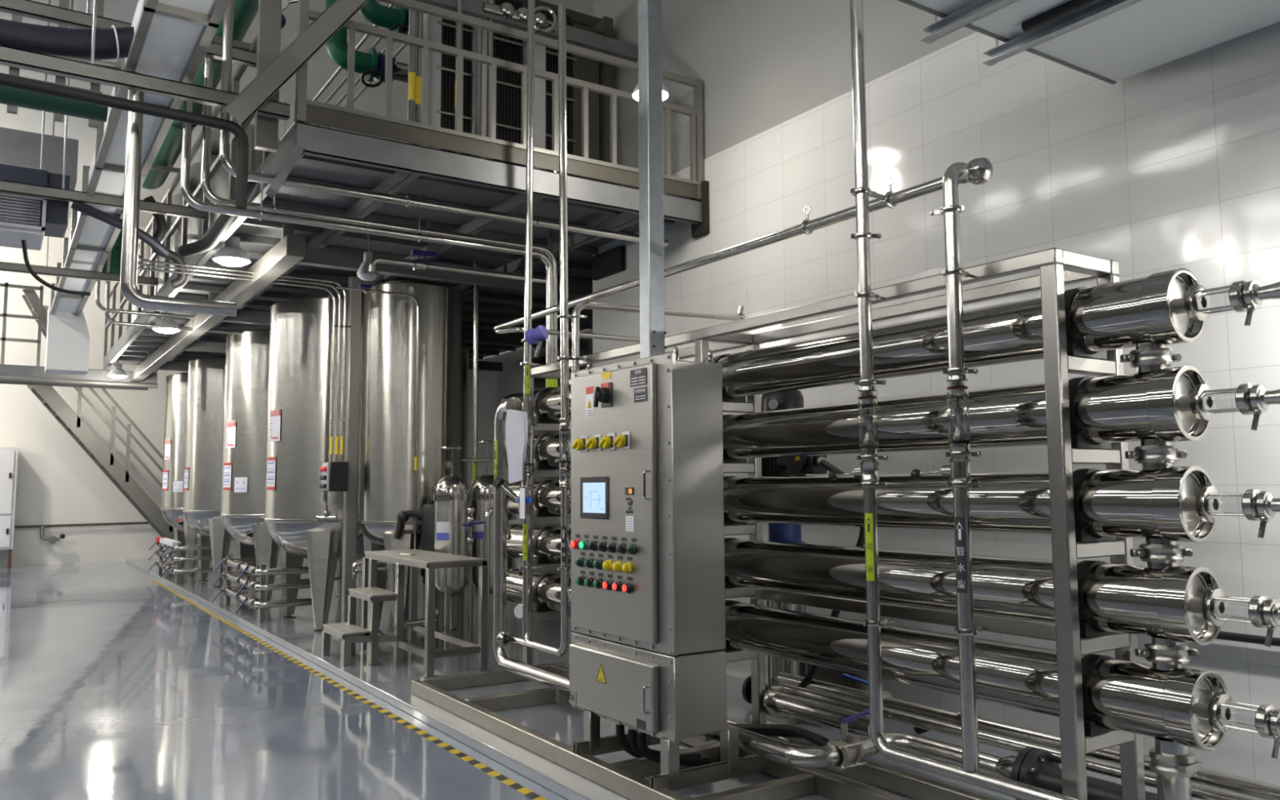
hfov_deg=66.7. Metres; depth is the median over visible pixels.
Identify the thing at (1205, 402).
glass
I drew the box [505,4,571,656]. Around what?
pipe
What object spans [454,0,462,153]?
pipe
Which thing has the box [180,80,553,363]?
pipe
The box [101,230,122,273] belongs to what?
pipe
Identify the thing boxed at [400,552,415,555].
lever
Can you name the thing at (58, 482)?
wall
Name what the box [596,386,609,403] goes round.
switch
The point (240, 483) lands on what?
placard
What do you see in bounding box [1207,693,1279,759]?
glass
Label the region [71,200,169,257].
hose
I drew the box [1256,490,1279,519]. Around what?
pipe
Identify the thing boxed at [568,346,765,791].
tall cabinet
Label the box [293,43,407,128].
conduit
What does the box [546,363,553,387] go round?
label
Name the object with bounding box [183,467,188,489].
placard
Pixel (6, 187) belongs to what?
cross beam
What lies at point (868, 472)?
pipe
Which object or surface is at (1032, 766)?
pump
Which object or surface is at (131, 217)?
pipe
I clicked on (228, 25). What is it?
pipe
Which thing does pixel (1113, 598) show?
vessel
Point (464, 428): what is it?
storage tank
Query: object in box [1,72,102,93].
pipe
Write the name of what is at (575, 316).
pipe
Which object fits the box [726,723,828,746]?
power cable
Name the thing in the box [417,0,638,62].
overhead beam
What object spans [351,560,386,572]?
pipe
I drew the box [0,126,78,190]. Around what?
duct
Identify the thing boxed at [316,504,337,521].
valve
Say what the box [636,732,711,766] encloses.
hose
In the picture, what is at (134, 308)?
tank
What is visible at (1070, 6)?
pad
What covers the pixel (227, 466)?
placard
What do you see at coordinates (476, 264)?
pipe
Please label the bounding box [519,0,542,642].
pipe
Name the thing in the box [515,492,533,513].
valve
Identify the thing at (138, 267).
cable conduit
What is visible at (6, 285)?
railing
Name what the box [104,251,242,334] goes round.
pipe
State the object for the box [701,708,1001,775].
pipe
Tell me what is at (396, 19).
pipe
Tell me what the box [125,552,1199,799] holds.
floor
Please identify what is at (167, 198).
railing
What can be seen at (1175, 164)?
wall
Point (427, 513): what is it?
pipe
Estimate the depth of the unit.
7.85 m
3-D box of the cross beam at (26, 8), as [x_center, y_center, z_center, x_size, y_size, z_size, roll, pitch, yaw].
[-4.611,-3.711,5.415,4.920,2.682,0.060,3,-6,-33]
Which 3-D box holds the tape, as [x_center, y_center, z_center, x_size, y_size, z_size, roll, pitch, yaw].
[-3.262,2.262,8.757,0.054,0.001,16.500,3,-6,-33]
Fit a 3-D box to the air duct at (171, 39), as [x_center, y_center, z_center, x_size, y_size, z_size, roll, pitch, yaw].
[-4.427,-1.489,8.216,0.500,1.190,13.500,3,-6,-33]
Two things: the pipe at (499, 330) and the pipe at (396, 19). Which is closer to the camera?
the pipe at (499, 330)
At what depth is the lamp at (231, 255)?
8.25 m
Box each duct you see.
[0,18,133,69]
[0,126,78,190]
[44,0,231,374]
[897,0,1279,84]
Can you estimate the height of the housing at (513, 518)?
1.580 m
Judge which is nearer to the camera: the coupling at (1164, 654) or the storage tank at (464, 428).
the coupling at (1164, 654)
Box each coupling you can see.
[1120,342,1182,373]
[1124,439,1187,470]
[1129,537,1193,568]
[1134,636,1199,671]
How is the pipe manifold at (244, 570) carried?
on the floor at (390, 682)
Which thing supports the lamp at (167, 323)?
hanging from the deck
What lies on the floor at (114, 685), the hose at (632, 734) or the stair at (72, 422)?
the stair at (72, 422)
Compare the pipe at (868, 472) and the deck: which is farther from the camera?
the deck
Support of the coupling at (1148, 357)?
attached to the vessel at (1104, 411)
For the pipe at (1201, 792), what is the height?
0.051 m
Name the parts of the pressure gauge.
stem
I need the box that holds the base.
[411,662,995,799]
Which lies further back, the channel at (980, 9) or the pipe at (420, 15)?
the pipe at (420, 15)
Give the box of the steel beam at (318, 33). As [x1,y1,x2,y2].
[221,0,368,127]
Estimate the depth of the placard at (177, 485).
15.97 m
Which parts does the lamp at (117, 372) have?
lamp shade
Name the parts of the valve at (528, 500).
lever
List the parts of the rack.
post, post, post, post, post, post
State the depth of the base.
4.65 m
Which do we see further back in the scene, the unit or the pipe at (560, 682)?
the unit
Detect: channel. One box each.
[920,0,1017,44]
[982,0,1142,66]
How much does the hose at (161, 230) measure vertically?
0.803 m
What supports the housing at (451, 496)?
on the floor at (390, 682)
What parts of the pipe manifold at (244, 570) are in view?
lever, lever, lever, post, lever, lever, lever, post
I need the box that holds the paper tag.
[520,488,524,518]
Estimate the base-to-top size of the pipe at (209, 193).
3.200 m
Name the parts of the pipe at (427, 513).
motor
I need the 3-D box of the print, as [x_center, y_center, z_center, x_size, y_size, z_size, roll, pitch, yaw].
[-0.257,0.047,4.936,0.001,0.070,0.055,3,-6,-33]
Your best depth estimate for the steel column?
5.30 m
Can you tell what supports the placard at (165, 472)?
attached to the storage tank at (176, 384)
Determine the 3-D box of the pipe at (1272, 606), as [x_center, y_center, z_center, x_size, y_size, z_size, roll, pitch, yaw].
[2.146,0.624,2.680,0.088,0.088,0.758,3,-6,-33]
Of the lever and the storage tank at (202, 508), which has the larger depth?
the storage tank at (202, 508)
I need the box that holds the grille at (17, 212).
[0,192,46,231]
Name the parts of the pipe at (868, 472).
valve knob, valve stem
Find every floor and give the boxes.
[0,561,568,799]
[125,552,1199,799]
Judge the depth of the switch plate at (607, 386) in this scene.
4.78 m
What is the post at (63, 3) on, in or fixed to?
hanging from the wall at (321, 66)
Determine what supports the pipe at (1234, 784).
on the floor at (390, 682)
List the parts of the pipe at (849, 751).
valve stem, valve lever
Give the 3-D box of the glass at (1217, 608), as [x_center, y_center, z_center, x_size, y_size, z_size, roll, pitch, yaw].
[1.893,0.681,3.059,0.120,0.161,0.205,3,-6,-33]
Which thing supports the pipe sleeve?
attached to the pipe at (209, 193)
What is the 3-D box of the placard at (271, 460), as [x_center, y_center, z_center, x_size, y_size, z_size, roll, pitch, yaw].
[-3.767,0.749,9.915,0.010,0.330,0.221,4,-7,-41]
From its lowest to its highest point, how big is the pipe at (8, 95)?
0.168 m
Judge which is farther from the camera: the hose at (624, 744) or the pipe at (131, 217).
the pipe at (131, 217)
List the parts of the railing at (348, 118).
post, toe plate, toe rail, rail, rail, post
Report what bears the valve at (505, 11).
attached to the pipe at (478, 42)
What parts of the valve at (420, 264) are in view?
handle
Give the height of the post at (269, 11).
2.600 m
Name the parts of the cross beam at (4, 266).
hanger rod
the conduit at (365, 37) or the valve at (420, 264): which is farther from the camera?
the conduit at (365, 37)
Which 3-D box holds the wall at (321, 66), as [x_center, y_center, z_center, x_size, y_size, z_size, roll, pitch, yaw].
[-4.717,-4.980,7.390,18.200,0.200,29.100,3,-6,-33]
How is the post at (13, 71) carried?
hanging from the wall at (321, 66)
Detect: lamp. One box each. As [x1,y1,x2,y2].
[107,357,127,377]
[152,311,180,333]
[213,233,250,266]
[356,234,378,280]
[632,83,668,101]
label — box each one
[329,435,333,453]
[335,435,338,453]
[340,436,343,454]
[414,457,417,470]
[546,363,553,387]
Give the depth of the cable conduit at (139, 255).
9.23 m
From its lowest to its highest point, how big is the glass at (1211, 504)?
0.161 m
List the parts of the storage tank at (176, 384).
dish, leg, leg, leg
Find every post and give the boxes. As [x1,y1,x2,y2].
[6,13,22,114]
[53,0,69,122]
[88,0,104,128]
[253,0,281,152]
[329,276,362,639]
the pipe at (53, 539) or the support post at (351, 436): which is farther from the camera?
the pipe at (53, 539)
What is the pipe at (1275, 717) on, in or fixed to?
attached to the glass at (1223, 713)
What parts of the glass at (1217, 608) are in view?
tie rod, tie rod, tie rod, clamp lever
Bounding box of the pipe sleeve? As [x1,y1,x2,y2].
[553,378,557,386]
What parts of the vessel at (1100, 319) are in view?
plate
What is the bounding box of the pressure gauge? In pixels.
[513,603,522,636]
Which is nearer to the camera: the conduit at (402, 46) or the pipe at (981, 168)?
the pipe at (981, 168)
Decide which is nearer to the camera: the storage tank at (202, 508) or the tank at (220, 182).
the tank at (220, 182)
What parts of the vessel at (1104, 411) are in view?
plate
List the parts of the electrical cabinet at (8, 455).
door, door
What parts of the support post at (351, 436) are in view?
conduit bracket, conduit bracket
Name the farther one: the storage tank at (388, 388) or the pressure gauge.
the storage tank at (388, 388)
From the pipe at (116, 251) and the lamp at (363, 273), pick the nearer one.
the lamp at (363, 273)
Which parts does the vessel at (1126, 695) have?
plate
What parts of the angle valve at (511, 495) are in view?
hand knob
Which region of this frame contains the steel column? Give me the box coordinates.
[637,0,666,742]
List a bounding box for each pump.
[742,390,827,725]
[995,746,1157,799]
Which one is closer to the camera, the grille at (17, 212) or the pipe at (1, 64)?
the pipe at (1, 64)
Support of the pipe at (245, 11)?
on the railing at (167, 198)
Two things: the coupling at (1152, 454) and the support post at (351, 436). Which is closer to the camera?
the coupling at (1152, 454)
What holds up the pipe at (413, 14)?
on the deck
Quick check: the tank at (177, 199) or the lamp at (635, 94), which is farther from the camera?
the tank at (177, 199)
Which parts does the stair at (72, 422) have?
post, post, handrail, handrail, post, handrail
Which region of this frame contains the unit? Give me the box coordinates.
[0,0,70,250]
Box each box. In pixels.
[319,461,348,491]
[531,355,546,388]
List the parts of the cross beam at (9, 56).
hanger rod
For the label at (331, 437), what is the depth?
9.17 m
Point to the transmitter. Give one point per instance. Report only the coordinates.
(532, 336)
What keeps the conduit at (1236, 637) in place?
attached to the wall at (1175, 164)
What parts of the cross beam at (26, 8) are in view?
hanger rod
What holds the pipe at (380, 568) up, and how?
attached to the storage tank at (388, 388)
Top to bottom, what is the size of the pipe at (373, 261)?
0.570 m
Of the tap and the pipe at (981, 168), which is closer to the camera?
the pipe at (981, 168)
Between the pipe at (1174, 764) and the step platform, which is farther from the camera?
the step platform
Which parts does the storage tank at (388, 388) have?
leg, dish, leg, leg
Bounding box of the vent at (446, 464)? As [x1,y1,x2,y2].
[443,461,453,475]
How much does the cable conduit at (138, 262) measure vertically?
2.600 m
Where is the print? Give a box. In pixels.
[586,402,591,416]
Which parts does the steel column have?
plate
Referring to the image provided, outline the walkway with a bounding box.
[0,364,157,390]
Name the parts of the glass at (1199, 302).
tie rod, tie rod, tie rod, clamp lever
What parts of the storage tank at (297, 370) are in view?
leg, dish, leg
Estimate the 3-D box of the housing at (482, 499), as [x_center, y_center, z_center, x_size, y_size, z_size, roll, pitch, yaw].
[-1.383,1.404,8.819,0.343,1.580,0.343,-2,-6,22]
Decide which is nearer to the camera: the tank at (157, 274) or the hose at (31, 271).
the hose at (31, 271)
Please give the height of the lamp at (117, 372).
0.340 m
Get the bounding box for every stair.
[21,288,48,339]
[26,385,186,556]
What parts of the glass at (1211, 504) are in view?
tie rod, tie rod, clamp lever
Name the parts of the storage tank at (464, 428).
leg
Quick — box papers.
[505,408,527,484]
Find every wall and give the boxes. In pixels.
[0,0,593,227]
[0,217,279,566]
[467,328,592,575]
[592,0,1279,786]
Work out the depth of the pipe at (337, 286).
8.95 m
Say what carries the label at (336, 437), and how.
attached to the cable conduit at (138, 262)
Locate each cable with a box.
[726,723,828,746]
[755,732,829,741]
[797,458,864,688]
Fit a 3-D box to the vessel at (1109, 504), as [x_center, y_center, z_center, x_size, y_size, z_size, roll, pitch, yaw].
[0.432,0.545,5.292,0.266,0.261,5.135,3,-6,-33]
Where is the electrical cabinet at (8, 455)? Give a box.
[0,447,18,568]
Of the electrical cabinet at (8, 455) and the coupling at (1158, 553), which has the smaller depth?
the coupling at (1158, 553)
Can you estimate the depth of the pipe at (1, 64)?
6.67 m
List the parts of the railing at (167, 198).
post, post, post, post, post, post, post, rail, post, post, post, post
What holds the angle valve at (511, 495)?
attached to the pipe at (560, 682)
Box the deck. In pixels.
[102,121,709,382]
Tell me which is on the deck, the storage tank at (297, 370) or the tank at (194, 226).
the tank at (194, 226)
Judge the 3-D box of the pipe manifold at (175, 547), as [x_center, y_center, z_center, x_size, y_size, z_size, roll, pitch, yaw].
[-7.353,2.511,15.381,0.756,0.622,2.102,4,-7,-42]
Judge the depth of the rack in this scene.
3.60 m
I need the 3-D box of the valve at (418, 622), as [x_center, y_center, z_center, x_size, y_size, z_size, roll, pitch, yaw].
[-1.894,1.929,8.287,0.392,0.443,0.100,3,-6,-33]
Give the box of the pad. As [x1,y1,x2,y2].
[1021,0,1095,31]
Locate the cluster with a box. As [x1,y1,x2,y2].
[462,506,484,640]
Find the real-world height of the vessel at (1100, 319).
0.261 m
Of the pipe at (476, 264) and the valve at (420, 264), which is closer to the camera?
the valve at (420, 264)
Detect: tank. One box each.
[125,259,138,330]
[136,242,151,317]
[148,231,164,295]
[160,372,256,576]
[163,192,182,281]
[181,161,203,244]
[182,355,281,587]
[208,123,279,228]
[220,328,342,601]
[263,296,364,632]
[358,280,462,642]
[358,348,469,587]
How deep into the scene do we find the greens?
7.92 m
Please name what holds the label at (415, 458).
attached to the pipe at (337, 286)
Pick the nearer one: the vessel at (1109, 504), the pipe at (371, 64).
the vessel at (1109, 504)
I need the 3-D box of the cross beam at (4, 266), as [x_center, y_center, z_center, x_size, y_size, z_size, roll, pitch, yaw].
[-7.501,-3.017,9.752,4.920,3.252,0.060,3,-6,-33]
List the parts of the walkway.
deck plate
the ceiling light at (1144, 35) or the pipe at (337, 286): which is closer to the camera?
the ceiling light at (1144, 35)
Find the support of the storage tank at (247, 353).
on the floor at (390, 682)
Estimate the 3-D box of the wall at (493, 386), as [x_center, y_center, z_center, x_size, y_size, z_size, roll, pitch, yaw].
[-2.450,-0.542,16.700,0.200,7.000,14.830,3,-6,-33]
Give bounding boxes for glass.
[1183,280,1256,326]
[1189,382,1262,430]
[1195,485,1270,537]
[1200,587,1276,647]
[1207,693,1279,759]
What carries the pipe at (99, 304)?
attached to the deck
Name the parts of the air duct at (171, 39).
flange frame, flange frame, flange frame, flange frame, flange frame, flange frame, flange frame, flange frame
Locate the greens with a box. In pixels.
[280,0,297,28]
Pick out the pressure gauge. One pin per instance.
(517, 611)
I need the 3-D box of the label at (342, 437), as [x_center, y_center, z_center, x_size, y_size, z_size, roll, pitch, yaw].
[-2.829,0.431,9.239,0.029,0.170,0.028,3,-6,-33]
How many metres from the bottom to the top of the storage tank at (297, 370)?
3.410 m
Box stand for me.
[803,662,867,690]
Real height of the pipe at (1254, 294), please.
0.088 m
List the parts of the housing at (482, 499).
leg, lid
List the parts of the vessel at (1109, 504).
plate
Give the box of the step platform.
[321,549,491,678]
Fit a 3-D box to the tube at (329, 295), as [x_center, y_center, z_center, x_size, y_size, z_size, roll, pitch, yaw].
[-3.121,-0.028,9.694,0.024,2.070,0.023,3,-6,-33]
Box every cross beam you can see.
[0,0,158,285]
[0,0,206,220]
[0,0,257,67]
[0,0,289,120]
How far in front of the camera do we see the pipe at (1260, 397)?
3.02 m
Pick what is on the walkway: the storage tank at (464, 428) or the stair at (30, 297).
the stair at (30, 297)
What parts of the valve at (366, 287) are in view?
lever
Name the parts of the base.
rail, rail, rail, rail, rail, rail, rail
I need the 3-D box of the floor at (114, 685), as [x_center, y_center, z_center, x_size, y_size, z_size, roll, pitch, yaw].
[-4.645,2.178,6.886,18.000,0.150,28.900,3,-6,-33]
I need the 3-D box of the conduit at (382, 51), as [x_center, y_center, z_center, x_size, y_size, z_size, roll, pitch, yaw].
[-5.696,-3.720,14.805,0.044,0.971,14.500,3,-6,-33]
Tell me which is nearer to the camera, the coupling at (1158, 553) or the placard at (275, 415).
the coupling at (1158, 553)
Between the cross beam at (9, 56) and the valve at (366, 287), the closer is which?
the cross beam at (9, 56)
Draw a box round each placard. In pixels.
[162,470,168,490]
[164,439,170,459]
[173,480,182,492]
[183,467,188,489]
[222,462,231,489]
[226,419,235,448]
[234,477,247,492]
[266,457,275,489]
[269,407,280,441]
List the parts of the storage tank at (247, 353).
dish, leg, leg, leg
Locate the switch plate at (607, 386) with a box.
[600,382,612,408]
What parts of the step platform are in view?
leg, tread frame, leg, leg, leg, tread frame, leg, leg, leg, leg, tread frame, foot plate, leg, leg, foot plate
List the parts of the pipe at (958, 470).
valve knob, valve stem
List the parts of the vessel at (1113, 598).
plate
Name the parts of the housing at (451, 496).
leg, leg, lid, leg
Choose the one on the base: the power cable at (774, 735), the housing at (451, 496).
the power cable at (774, 735)
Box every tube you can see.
[299,577,342,582]
[323,294,330,501]
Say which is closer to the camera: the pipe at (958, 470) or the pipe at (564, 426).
the pipe at (958, 470)
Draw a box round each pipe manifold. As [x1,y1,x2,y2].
[147,537,213,583]
[212,555,312,622]
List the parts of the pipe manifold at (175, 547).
post, wrapped plate, post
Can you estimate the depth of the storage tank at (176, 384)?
16.09 m
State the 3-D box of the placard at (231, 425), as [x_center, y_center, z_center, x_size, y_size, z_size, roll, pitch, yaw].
[-4.989,0.411,11.846,0.221,0.343,0.012,-5,-7,39]
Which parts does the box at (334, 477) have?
button panel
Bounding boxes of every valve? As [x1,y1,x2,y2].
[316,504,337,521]
[359,284,371,294]
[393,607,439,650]
[409,248,436,271]
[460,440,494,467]
[483,2,557,33]
[493,477,518,539]
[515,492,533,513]
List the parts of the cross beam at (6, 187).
hanger rod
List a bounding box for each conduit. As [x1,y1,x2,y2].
[137,253,346,461]
[137,260,341,461]
[137,266,336,461]
[279,4,395,140]
[284,40,394,133]
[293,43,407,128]
[305,0,389,124]
[1215,631,1279,646]
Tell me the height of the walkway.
0.290 m
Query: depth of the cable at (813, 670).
5.26 m
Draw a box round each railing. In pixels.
[0,282,44,366]
[103,35,271,357]
[294,0,703,199]
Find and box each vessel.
[499,267,1205,423]
[506,365,1211,469]
[506,466,1216,542]
[506,524,1221,645]
[506,568,1227,751]
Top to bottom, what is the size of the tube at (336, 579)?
0.040 m
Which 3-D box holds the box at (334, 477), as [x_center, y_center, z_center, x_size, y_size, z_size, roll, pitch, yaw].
[-2.896,0.723,9.192,0.226,0.280,0.180,3,-6,-33]
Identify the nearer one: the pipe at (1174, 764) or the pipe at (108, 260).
the pipe at (1174, 764)
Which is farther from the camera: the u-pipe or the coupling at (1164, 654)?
the u-pipe
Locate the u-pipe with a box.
[483,506,507,650]
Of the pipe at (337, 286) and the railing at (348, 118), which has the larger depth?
the pipe at (337, 286)
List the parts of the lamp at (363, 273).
lamp shade, hanger rod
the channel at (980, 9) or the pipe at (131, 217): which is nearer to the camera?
the channel at (980, 9)
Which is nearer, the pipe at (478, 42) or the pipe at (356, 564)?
the pipe at (478, 42)
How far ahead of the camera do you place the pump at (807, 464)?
5.90 m
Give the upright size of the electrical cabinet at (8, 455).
2.280 m
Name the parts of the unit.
casing, dark panel, hanger rod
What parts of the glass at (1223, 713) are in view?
tie rod, tie rod, tie rod, clamp lever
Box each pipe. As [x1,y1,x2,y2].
[0,64,102,84]
[0,72,248,208]
[0,85,107,122]
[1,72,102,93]
[14,521,149,543]
[95,280,256,324]
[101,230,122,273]
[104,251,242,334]
[120,71,237,316]
[142,0,258,189]
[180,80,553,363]
[200,35,557,362]
[218,0,668,247]
[325,0,408,87]
[335,285,419,549]
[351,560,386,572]
[352,566,386,579]
[358,0,408,35]
[368,227,552,283]
[393,493,444,644]
[407,0,417,144]
[414,11,423,146]
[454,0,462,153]
[471,262,479,639]
[474,0,482,157]
[485,0,493,159]
[493,157,993,329]
[493,396,568,703]
[494,326,639,342]
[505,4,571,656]
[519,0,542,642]
[568,301,745,372]
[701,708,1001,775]
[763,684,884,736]
[777,671,1279,799]
[777,682,1263,799]
[828,0,1080,799]
[911,161,987,771]
[1148,737,1203,799]
[1243,280,1279,307]
[1249,384,1279,412]
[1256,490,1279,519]
[1263,598,1279,627]
[1270,707,1279,737]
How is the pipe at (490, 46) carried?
on the deck
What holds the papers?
hanging from the pipe at (526, 483)
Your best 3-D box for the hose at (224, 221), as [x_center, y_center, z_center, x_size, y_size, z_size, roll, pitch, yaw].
[-3.179,-1.374,7.388,0.201,0.296,1.688,4,-7,-39]
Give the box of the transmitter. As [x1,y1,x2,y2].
[524,324,548,357]
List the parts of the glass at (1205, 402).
tie rod, tie rod, tie rod, clamp lever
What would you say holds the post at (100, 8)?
hanging from the wall at (321, 66)
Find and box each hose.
[21,240,90,296]
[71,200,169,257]
[143,195,186,288]
[177,180,257,257]
[616,724,685,758]
[627,728,701,763]
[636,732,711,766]
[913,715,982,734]
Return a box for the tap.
[48,533,65,543]
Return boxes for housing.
[431,446,472,648]
[468,467,493,642]
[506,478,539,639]
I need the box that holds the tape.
[152,581,546,799]
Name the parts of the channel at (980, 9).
rod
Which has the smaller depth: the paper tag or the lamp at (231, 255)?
the paper tag
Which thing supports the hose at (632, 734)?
attached to the tall cabinet at (647, 655)
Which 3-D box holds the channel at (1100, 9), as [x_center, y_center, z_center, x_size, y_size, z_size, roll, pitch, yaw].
[2.755,-1.918,2.742,0.060,0.422,4.222,3,-6,-33]
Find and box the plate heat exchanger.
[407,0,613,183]
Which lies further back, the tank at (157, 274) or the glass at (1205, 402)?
the tank at (157, 274)
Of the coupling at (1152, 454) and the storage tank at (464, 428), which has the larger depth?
the storage tank at (464, 428)
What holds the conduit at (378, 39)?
hanging from the wall at (321, 66)
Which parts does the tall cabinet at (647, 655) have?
selector knob, selector plate, selector knob, leg, switch lever, selector plate, selector knob, selector plate, door, door, selector knob, selector plate, name plate, name plate, serial plate, handle, handle, leg, cable gland plate, leg, leg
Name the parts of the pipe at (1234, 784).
valve lever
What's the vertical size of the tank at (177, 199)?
1.530 m
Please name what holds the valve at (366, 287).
attached to the pipe at (337, 286)
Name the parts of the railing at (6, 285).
post, rail, rail, rail, post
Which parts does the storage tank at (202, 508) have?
leg, dish, leg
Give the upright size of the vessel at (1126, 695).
0.261 m
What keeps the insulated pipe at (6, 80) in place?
hanging from the cross beam at (9, 56)
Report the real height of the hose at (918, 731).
0.275 m
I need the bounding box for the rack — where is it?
[522,247,1146,799]
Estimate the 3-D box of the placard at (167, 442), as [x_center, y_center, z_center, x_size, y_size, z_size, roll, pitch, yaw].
[-7.863,0.818,16.176,0.221,0.343,0.012,-5,-7,40]

